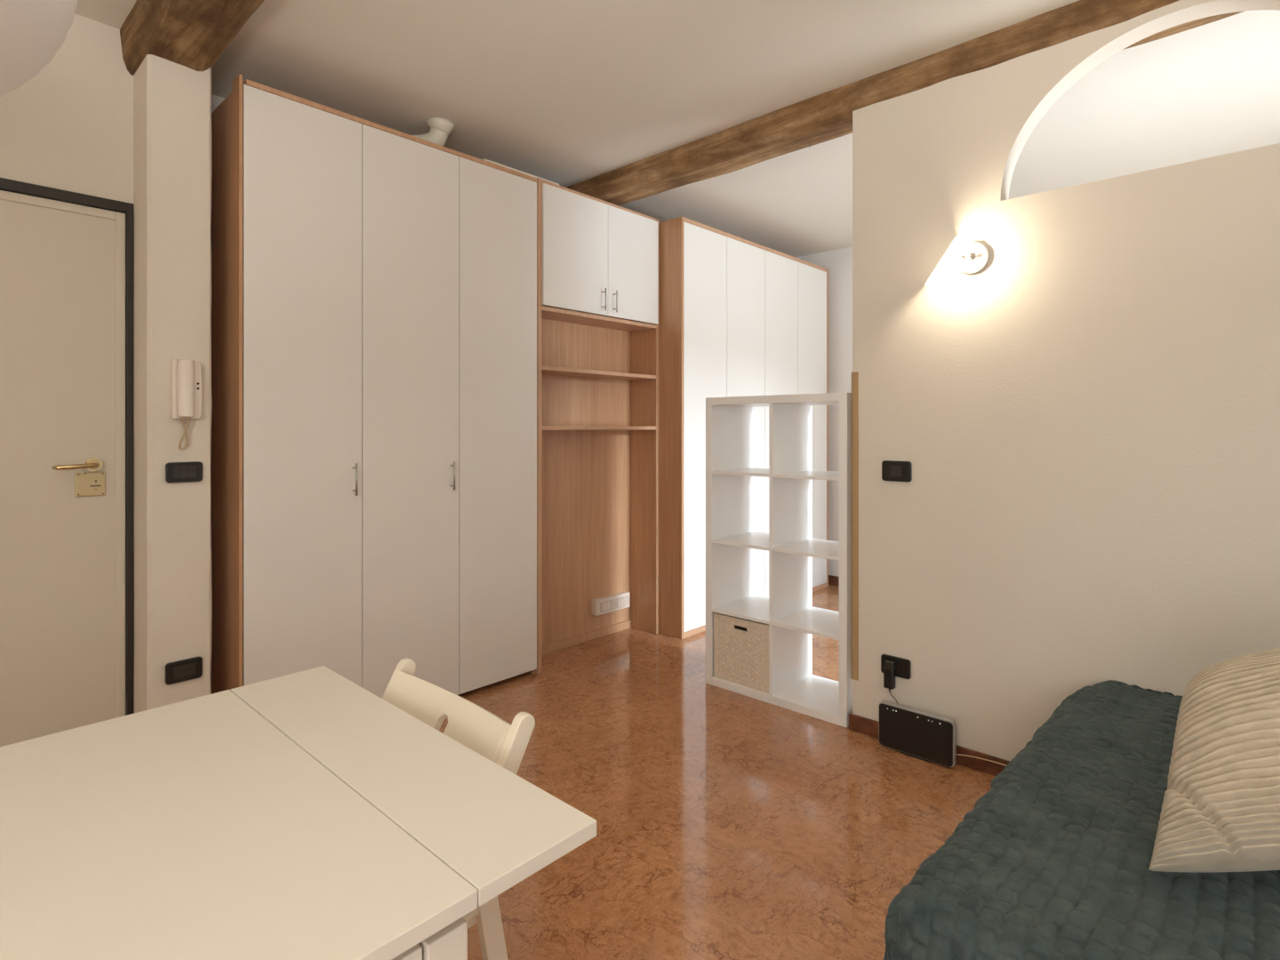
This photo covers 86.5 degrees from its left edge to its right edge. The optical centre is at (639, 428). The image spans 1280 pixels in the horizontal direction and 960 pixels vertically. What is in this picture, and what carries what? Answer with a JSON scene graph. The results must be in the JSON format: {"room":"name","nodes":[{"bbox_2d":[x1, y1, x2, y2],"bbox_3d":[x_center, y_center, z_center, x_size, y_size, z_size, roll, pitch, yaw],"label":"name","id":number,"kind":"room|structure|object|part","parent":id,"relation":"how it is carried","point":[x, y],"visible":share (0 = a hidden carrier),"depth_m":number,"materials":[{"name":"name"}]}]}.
{"room":"studio apartment","nodes":[
{"label":"studio apartment","id":0,"kind":"room"},
{"bbox_2d":[0,13,133,203],"bbox_3d":[-2.891,-0.090,1.815,0.410,2.800,2.439,0,0,43],"label":"wall","id":1,"kind":"structure","parent":0,"point":[68,127],"depth_m":2.45,"materials":[{"name":"paint"}]},
{"bbox_2d":[0,177,133,746],"bbox_3d":[-2.233,0.232,2.240,0.139,2.157,0.916,0,0,43],"label":"door","id":2,"kind":"structure","parent":1,"relation":"in","point":[67,257],"depth_m":2.43,"materials":[{"name":"wood"}]},
{"bbox_3d":[-2.009,0.132,2.433,0.071,0.052,0.148,0,0,43],"label":"handle","id":3,"kind":"part","parent":2,"relation":"part of","materials":[{"name":"gold metal"}]},
{"bbox_3d":[-2.006,0.204,2.483,0.008,0.088,0.089,0,0,43],"label":"lock plate","id":4,"kind":"part","parent":2,"relation":"part of","materials":[{"name":"gold metal"}]},
{"bbox_2d":[133,54,211,713],"bbox_3d":[-1.913,-0.090,2.705,0.638,2.800,0.203,0,0,43],"label":"wall pillar","id":5,"kind":"structure","parent":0,"point":[172,100],"depth_m":2.49,"materials":[{"name":"paint"}]},
{"bbox_2d":[164,656,202,684],"bbox_3d":[-1.669,0.886,2.489,0.016,0.078,0.116,0,0,43],"label":"wall socket","id":6,"kind":"object","parent":5,"relation":"attached to","point":[182,670],"visible":1,"depth_m":2.48,"materials":[{"name":"black plastic"}]},
{"bbox_2d":[165,461,202,482],"bbox_3d":[-1.668,0.160,2.490,0.016,0.074,0.116,0,0,43],"label":"light switch","id":7,"kind":"object","parent":5,"relation":"attached to","point":[175,472],"visible":1,"depth_m":2.48,"materials":[{"name":"black plastic"}]},
{"bbox_2d":[171,359,202,449],"bbox_3d":[-1.642,-0.088,2.475,0.071,0.328,0.093,0,0,43],"label":"intercom","id":8,"kind":"object","parent":5,"relation":"attached to","point":[187,390],"visible":1,"depth_m":2.46,"materials":[{"name":"plastic"}]},
{"bbox_3d":[-1.659,0.018,2.475,0.027,0.118,0.038,0,0,43],"label":"cord","id":9,"kind":"part","parent":8,"relation":"part of","materials":[{"name":"beige plastic"}]},
{"bbox_2d":[211,94,224,111],"bbox_3d":[-0.516,-0.090,4.611,0.100,2.800,4.670,0,0,43],"label":"wall","id":10,"kind":"structure","parent":0,"point":[216,100],"depth_m":3.04,"materials":[{"name":"paint"}]},
{"bbox_2d":[74,0,1279,257],"bbox_3d":[0.733,-1.550,1.720,5.860,0.120,7.220,0,0,43],"label":"ceiling","id":11,"kind":"structure","parent":0,"point":[566,93],"depth_m":2.92,"materials":[{"name":"paint"}]},
{"bbox_2d":[0,0,78,96],"bbox_3d":[-0.835,-0.918,0.697,0.402,1.142,0.402,0,0,43],"label":"pendant lamp","id":12,"kind":"object","parent":11,"relation":"hanging from","point":[32,32],"visible":1,"depth_m":0.77,"materials":[{"name":"white paper"}]},
{"bbox_2d":[120,0,264,75],"bbox_3d":[0.123,-1.422,0.833,5.346,0.196,0.307,0,0,43],"label":"ceiling beam","id":13,"kind":"structure","parent":11,"relation":"attached to","point":[191,34],"depth_m":2.31,"materials":[{"name":"brown wood"}]},
{"bbox_2d":[567,0,1242,205],"bbox_3d":[1.501,-1.440,2.550,5.656,0.159,0.245,0,0,43],"label":"ceiling beam","id":14,"kind":"structure","parent":11,"relation":"attached to","point":[828,116],"depth_m":3.01,"materials":[{"name":"brown wood"}]},
{"bbox_2d":[439,584,995,959],"bbox_3d":[0.733,1.370,1.720,5.860,0.120,7.220,0,0,43],"label":"floor","id":15,"kind":"structure","parent":0,"point":[731,825],"depth_m":2.31,"materials":[{"name":"red stone"}]},
{"bbox_2d":[0,665,596,959],"bbox_3d":[-0.888,0.940,0.797,0.950,0.740,1.404,0,0,43],"label":"dining table","id":16,"kind":"object","parent":15,"relation":"on","point":[308,814],"visible":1,"depth_m":0.95,"materials":[{"name":"paint"}]},
{"bbox_3d":[-0.423,0.705,0.678,0.053,0.168,0.421,0,0,43],"label":"drawer","id":17,"kind":"part","parent":16,"relation":"part of","materials":[{"name":"paint"}]},
{"bbox_3d":[-0.249,0.965,0.847,0.040,0.691,0.055,0,0,43],"label":"leg","id":18,"kind":"part","parent":16,"relation":"part of","materials":[{"name":"paint"}]},
{"bbox_2d":[210,73,537,697],"bbox_3d":[-1.228,-0.017,3.281,0.602,2.653,1.430,0,0,43],"label":"wardrobe","id":19,"kind":"object","parent":15,"relation":"on","point":[373,318],"visible":0.78,"depth_m":2.94,"materials":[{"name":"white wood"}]},
{"bbox_3d":[-1.741,-0.002,2.803,0.497,2.623,0.018,0,0,43],"label":"panel","id":20,"kind":"part","parent":19,"relation":"part of","materials":[{"name":"brown wood"}]},
{"bbox_3d":[-1.359,-0.015,2.763,0.019,2.593,0.460,0,0,43],"label":"door","id":21,"kind":"part","parent":19,"relation":"part of","materials":[{"name":"white laminate"}]},
{"bbox_3d":[-1.208,0.215,2.885,0.034,0.137,0.009,0,0,43],"label":"handle","id":22,"kind":"part","parent":19,"relation":"part of","materials":[{"name":"silver metal"}]},
{"bbox_3d":[-1.232,-1.323,3.302,0.567,0.020,1.406,0,0,43],"label":"panel","id":23,"kind":"part","parent":19,"relation":"part of","materials":[{"name":"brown wood"}]},
{"bbox_3d":[-1.039,-0.015,3.108,0.019,2.593,0.474,0,0,43],"label":"door","id":24,"kind":"part","parent":19,"relation":"part of","materials":[{"name":"white laminate"}]},
{"bbox_2d":[411,117,454,146],"bbox_3d":[-1.026,-1.413,3.324,0.235,0.152,0.132,0,0,4],"label":"vent pipe","id":25,"kind":"object","parent":19,"relation":"on","point":[440,128],"visible":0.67,"depth_m":3.28,"materials":[{"name":"white plastic"}]},
{"bbox_3d":[-0.889,0.224,3.230,0.034,0.136,0.009,0,0,43],"label":"handle","id":26,"kind":"part","parent":19,"relation":"part of","materials":[{"name":"silver metal"}]},
{"bbox_3d":[-0.716,-0.015,3.458,0.019,2.593,0.473,0,0,43],"label":"door","id":27,"kind":"part","parent":19,"relation":"part of","materials":[{"name":"white laminate"}]},
{"bbox_2d":[481,158,559,184],"bbox_3d":[-0.623,-1.345,3.594,0.030,0.016,0.490,0,0,43],"label":"trim strip","id":28,"kind":"object","parent":19,"relation":"on","point":[484,159],"visible":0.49,"depth_m":3.55,"materials":[{"name":"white wood"}]},
{"bbox_2d":[381,658,535,959],"bbox_3d":[-0.532,0.926,1.254,0.460,0.786,0.519,0,0,43],"label":"folding chair","id":29,"kind":"object","parent":15,"relation":"on","point":[503,743],"visible":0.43,"depth_m":1.31,"materials":[{"name":"paint"}]},
{"bbox_3d":[-0.682,0.926,1.414,0.022,0.786,0.461,0,0,43],"label":"post","id":30,"kind":"part","parent":29,"relation":"part of","materials":[{"name":"paint"}]},
{"bbox_3d":[-0.414,0.621,1.381,0.416,0.150,0.111,0,0,43],"label":"backrest","id":31,"kind":"part","parent":29,"relation":"part of","materials":[{"name":"paint"}]},
{"bbox_3d":[-0.431,0.889,1.114,0.022,0.032,0.420,0,0,43],"label":"seat rail","id":32,"kind":"part","parent":29,"relation":"part of","materials":[{"name":"paint"}]},
{"bbox_3d":[-0.256,1.073,1.268,0.022,0.481,0.123,0,0,43],"label":"leg","id":33,"kind":"part","parent":29,"relation":"part of","materials":[{"name":"paint"}]},
{"bbox_3d":[-0.361,0.926,1.116,0.022,0.786,0.461,0,0,43],"label":"post","id":34,"kind":"part","parent":29,"relation":"part of","materials":[{"name":"paint"}]},
{"bbox_2d":[535,177,659,673],"bbox_3d":[-0.400,-0.013,4.164,0.617,2.646,0.985,0,0,43],"label":"shelving unit","id":35,"kind":"object","parent":15,"relation":"on","point":[598,260],"depth_m":4.15,"materials":[{"name":"brown wood"}]},
{"bbox_3d":[-0.620,-0.013,3.712,0.233,2.646,0.023,0,0,43],"label":"panel","id":36,"kind":"part","parent":35,"relation":"part of","materials":[{"name":"brown wood"}]},
{"bbox_3d":[-0.358,-0.987,3.816,0.017,0.650,0.481,0,0,43],"label":"door","id":37,"kind":"part","parent":35,"relation":"part of","materials":[{"name":"white laminate"}]},
{"bbox_3d":[-0.386,-0.028,4.147,0.016,2.576,0.934,0,0,43],"label":"panel","id":38,"kind":"part","parent":35,"relation":"part of","materials":[{"name":"brown wood"}]},
{"bbox_3d":[-0.296,-1.325,4.064,0.229,0.022,0.934,0,0,43],"label":"panel","id":39,"kind":"part","parent":35,"relation":"part of","materials":[{"name":"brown wood"}]},
{"bbox_2d":[541,425,655,430],"bbox_3d":[-0.298,-0.003,4.066,0.225,0.022,0.934,0,0,43],"label":"shelf","id":40,"kind":"object","parent":35,"relation":"attached to","point":[543,428],"depth_m":3.96,"materials":[{"name":"brown wood"}]},
{"bbox_2d":[541,365,655,380],"bbox_3d":[-0.298,-0.327,4.066,0.225,0.022,0.934,0,0,43],"label":"shelf","id":41,"kind":"object","parent":35,"relation":"attached to","point":[547,372],"depth_m":4.06,"materials":[{"name":"brown wood"}]},
{"bbox_2d":[541,305,655,331],"bbox_3d":[-0.296,-0.647,4.064,0.229,0.022,0.934,0,0,43],"label":"shelf","id":42,"kind":"object","parent":35,"relation":"attached to","point":[552,316],"depth_m":4.04,"materials":[{"name":"brown wood"}]},
{"bbox_3d":[-0.208,-0.749,3.941,0.032,0.127,0.008,0,0,43],"label":"handle","id":43,"kind":"part","parent":35,"relation":"part of","materials":[{"name":"silver metal"}]},
{"bbox_2d":[591,591,629,615],"bbox_3d":[-0.183,1.112,4.317,0.051,0.096,0.304,0,0,43],"label":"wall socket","id":44,"kind":"object","parent":35,"relation":"attached to","point":[609,604],"visible":1,"depth_m":4.29,"materials":[{"name":"plastic"}]},
{"bbox_3d":[-0.145,-0.749,4.010,0.032,0.127,0.008,0,0,43],"label":"handle","id":45,"kind":"part","parent":35,"relation":"part of","materials":[{"name":"silver metal"}]},
{"bbox_3d":[-0.041,-0.987,4.158,0.017,0.650,0.446,0,0,43],"label":"door","id":46,"kind":"part","parent":35,"relation":"part of","materials":[{"name":"white laminate"}]},
{"bbox_3d":[0.030,-0.013,4.417,0.229,2.646,0.028,0,0,43],"label":"panel","id":47,"kind":"part","parent":35,"relation":"part of","materials":[{"name":"brown wood"}]},
{"bbox_2d":[659,216,828,639],"bbox_3d":[0.635,-0.004,5.184,0.751,2.628,1.915,0,0,43],"label":"wardrobe","id":48,"kind":"object","parent":15,"relation":"on","point":[739,316],"visible":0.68,"depth_m":4.50,"materials":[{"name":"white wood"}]},
{"bbox_3d":[-0.009,-0.004,4.489,0.751,2.628,0.020,0,0,43],"label":"panel","id":49,"kind":"part","parent":48,"relation":"part of","materials":[{"name":"brown wood"}]},
{"bbox_3d":[0.423,-0.009,4.418,0.019,2.565,0.456,0,0,43],"label":"door","id":50,"kind":"part","parent":48,"relation":"part of","materials":[{"name":"white laminate"}]},
{"bbox_3d":[0.739,-0.009,4.760,0.019,2.565,0.469,0,0,43],"label":"door","id":51,"kind":"part","parent":48,"relation":"part of","materials":[{"name":"white laminate"}]},
{"bbox_3d":[0.634,-1.306,5.183,0.751,0.024,1.873,0,0,43],"label":"panel","id":52,"kind":"part","parent":48,"relation":"part of","materials":[{"name":"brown wood"}]},
{"bbox_3d":[1.059,-0.009,5.106,0.019,2.565,0.465,0,0,43],"label":"door","id":53,"kind":"part","parent":48,"relation":"part of","materials":[{"name":"white laminate"}]},
{"bbox_3d":[1.378,-0.009,5.450,0.019,2.565,0.466,0,0,43],"label":"door","id":54,"kind":"part","parent":48,"relation":"part of","materials":[{"name":"white laminate"}]},
{"bbox_3d":[1.277,-0.004,5.879,0.751,2.628,0.022,0,0,43],"label":"panel","id":55,"kind":"part","parent":48,"relation":"part of","materials":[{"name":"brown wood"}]},
{"bbox_2d":[705,392,852,727],"bbox_3d":[0.753,0.576,3.379,0.772,1.468,0.390,0,0,43],"label":"cube shelf","id":56,"kind":"object","parent":15,"relation":"on","point":[790,615],"visible":0.78,"depth_m":3.38,"materials":[{"name":"white wood"}]},
{"bbox_3d":[0.484,0.576,3.628,0.038,1.392,0.390,0,0,43],"label":"panel","id":57,"kind":"part","parent":56,"relation":"part of","materials":[{"name":"white laminate"}]},
{"bbox_3d":[0.622,0.224,3.500,0.340,0.016,0.386,0,0,43],"label":"shelf","id":58,"kind":"part","parent":56,"relation":"part of","materials":[{"name":"white wood"}]},
{"bbox_3d":[0.622,0.576,3.500,0.340,0.016,0.386,0,0,43],"label":"shelf","id":59,"kind":"part","parent":56,"relation":"part of","materials":[{"name":"white wood"}]},
{"bbox_3d":[0.622,0.928,3.500,0.340,0.016,0.386,0,0,43],"label":"shelf","id":60,"kind":"part","parent":56,"relation":"part of","materials":[{"name":"white wood"}]},
{"bbox_2d":[713,612,768,693],"bbox_3d":[0.611,1.107,3.489,0.326,0.328,0.342,0,0,43],"label":"storage basket","id":61,"kind":"object","parent":56,"relation":"on","point":[740,645],"visible":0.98,"depth_m":3.37,"materials":[{"name":"wicker"}]},
{"bbox_3d":[0.753,1.291,3.379,0.772,0.038,0.390,0,0,43],"label":"panel","id":62,"kind":"part","parent":56,"relation":"part of","materials":[{"name":"white wood"}]},
{"bbox_3d":[0.753,-0.139,3.379,0.772,0.038,0.390,0,0,43],"label":"panel","id":63,"kind":"part","parent":56,"relation":"part of","materials":[{"name":"white wood"}]},
{"bbox_3d":[0.884,0.224,3.258,0.340,0.016,0.386,0,0,43],"label":"shelf","id":64,"kind":"part","parent":56,"relation":"part of","materials":[{"name":"white wood"}]},
{"bbox_3d":[0.884,0.576,3.258,0.340,0.016,0.386,0,0,43],"label":"shelf","id":65,"kind":"part","parent":56,"relation":"part of","materials":[{"name":"white wood"}]},
{"bbox_3d":[0.884,0.928,3.258,0.340,0.016,0.386,0,0,43],"label":"shelf","id":66,"kind":"part","parent":56,"relation":"part of","materials":[{"name":"white wood"}]},
{"bbox_3d":[1.022,0.576,3.130,0.038,1.392,0.390,0,0,43],"label":"panel","id":67,"kind":"part","parent":56,"relation":"part of","materials":[{"name":"white wood"}]},
{"bbox_2d":[878,700,956,767],"bbox_3d":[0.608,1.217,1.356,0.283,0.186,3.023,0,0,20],"label":"router","id":68,"kind":"object","parent":15,"relation":"on","point":[916,733],"visible":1,"depth_m":2.69,"materials":[{"name":"black plastic"}]},
{"bbox_2d":[956,753,1006,766],"bbox_3d":[1.555,1.279,2.345,0.901,0.059,0.014,0,0,42],"label":"cable","id":69,"kind":"object","parent":15,"relation":"on","point":[956,754],"visible":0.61,"depth_m":2.58,"materials":[{"name":"white plastic"}]},
{"bbox_3d":[1.782,1.110,1.039,1.995,0.400,1.585,0,0,43],"label":"bed","id":70,"kind":"object","parent":15,"relation":"on","visible":0},
{"bbox_2d":[882,680,1279,959],"bbox_3d":[1.438,1.044,1.329,1.354,0.491,1.680,0,0,43],"label":"quilt","id":71,"kind":"object","parent":70,"relation":"on","point":[1052,862],"visible":0.77,"depth_m":1.25,"materials":[{"name":"teal fabric"}]},
{"bbox_2d":[1148,648,1279,872],"bbox_3d":[1.238,0.586,1.230,0.586,0.439,0.355,0,0,23],"label":"cushion","id":72,"kind":"object","parent":71,"relation":"on","point":[1220,812],"visible":1,"depth_m":1.19,"materials":[{"name":"beige fabric"}]},
{"bbox_2d":[796,246,852,576],"bbox_3d":[2.783,-0.090,4.673,4.860,2.800,0.100,0,0,43],"label":"wall","id":73,"kind":"structure","parent":0,"point":[838,262],"depth_m":5.67,"materials":[{"name":"paint"}]},
{"bbox_2d":[828,575,839,586],"bbox_3d":[2.745,1.270,4.632,4.660,0.080,0.012,0,0,43],"label":"baseboard","id":74,"kind":"structure","parent":73,"relation":"attached to","point":[834,580],"depth_m":5.67,"materials":[{"name":"brown wood"}]},
{"bbox_2d":[852,0,1279,760],"bbox_3d":[2.255,-0.090,1.797,3.530,2.800,0.100,0,0,43],"label":"wall","id":75,"kind":"structure","parent":0,"point":[1086,420],"depth_m":2.44,"materials":[{"name":"paint"}]},
{"bbox_2d":[851,371,858,680],"bbox_3d":[0.966,0.422,2.986,0.032,1.335,0.104,0,0,43],"label":"guard","id":76,"kind":"object","parent":75,"relation":"attached to","point":[854,375],"visible":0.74,"depth_m":2.95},
{"bbox_2d":[883,659,897,703],"bbox_3d":[1.047,1.107,2.805,0.076,0.286,0.032,0,0,43],"label":"power adapter","id":77,"kind":"object","parent":75,"relation":"attached to","point":[889,671],"visible":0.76,"depth_m":2.81,"materials":[{"name":"black plastic"}]},
{"bbox_2d":[880,654,911,679],"bbox_3d":[1.061,0.988,2.823,0.122,0.080,0.014,0,0,43],"label":"wall socket","id":78,"kind":"object","parent":75,"relation":"attached to","point":[902,666],"visible":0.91,"depth_m":2.81,"materials":[{"name":"black plastic"}]},
{"bbox_2d":[881,460,911,481],"bbox_3d":[1.063,0.177,2.819,0.122,0.085,0.016,0,0,43],"label":"light switch","id":79,"kind":"object","parent":75,"relation":"attached to","point":[892,470],"visible":1,"depth_m":2.81,"materials":[{"name":"black plastic"}]},
{"bbox_2d":[848,712,1010,775],"bbox_3d":[2.246,1.275,1.796,3.542,0.070,0.112,0,0,43],"label":"baseboard","id":80,"kind":"structure","parent":75,"relation":"attached to","point":[858,724],"depth_m":2.63,"materials":[{"name":"brown wood"}]},
{"bbox_2d":[925,236,990,285],"bbox_3d":[1.191,-0.643,2.603,0.231,0.198,0.159,0,0,43],"label":"wall lamp","id":81,"kind":"object","parent":75,"relation":"attached to","point":[973,257],"visible":1,"depth_m":2.59,"materials":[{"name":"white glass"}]},
{"bbox_3d":[1.161,-0.643,2.619,0.115,0.198,0.183,0,0,24],"label":"shade plate","id":82,"kind":"part","parent":81,"relation":"part of","materials":[{"name":"clear glass"}]},
{"bbox_3d":[1.190,-0.652,2.571,0.044,0.044,0.044,0,0,43],"label":"bulb","id":83,"kind":"part","parent":81,"relation":"part of","materials":[{"name":"white glass"}]}
]}

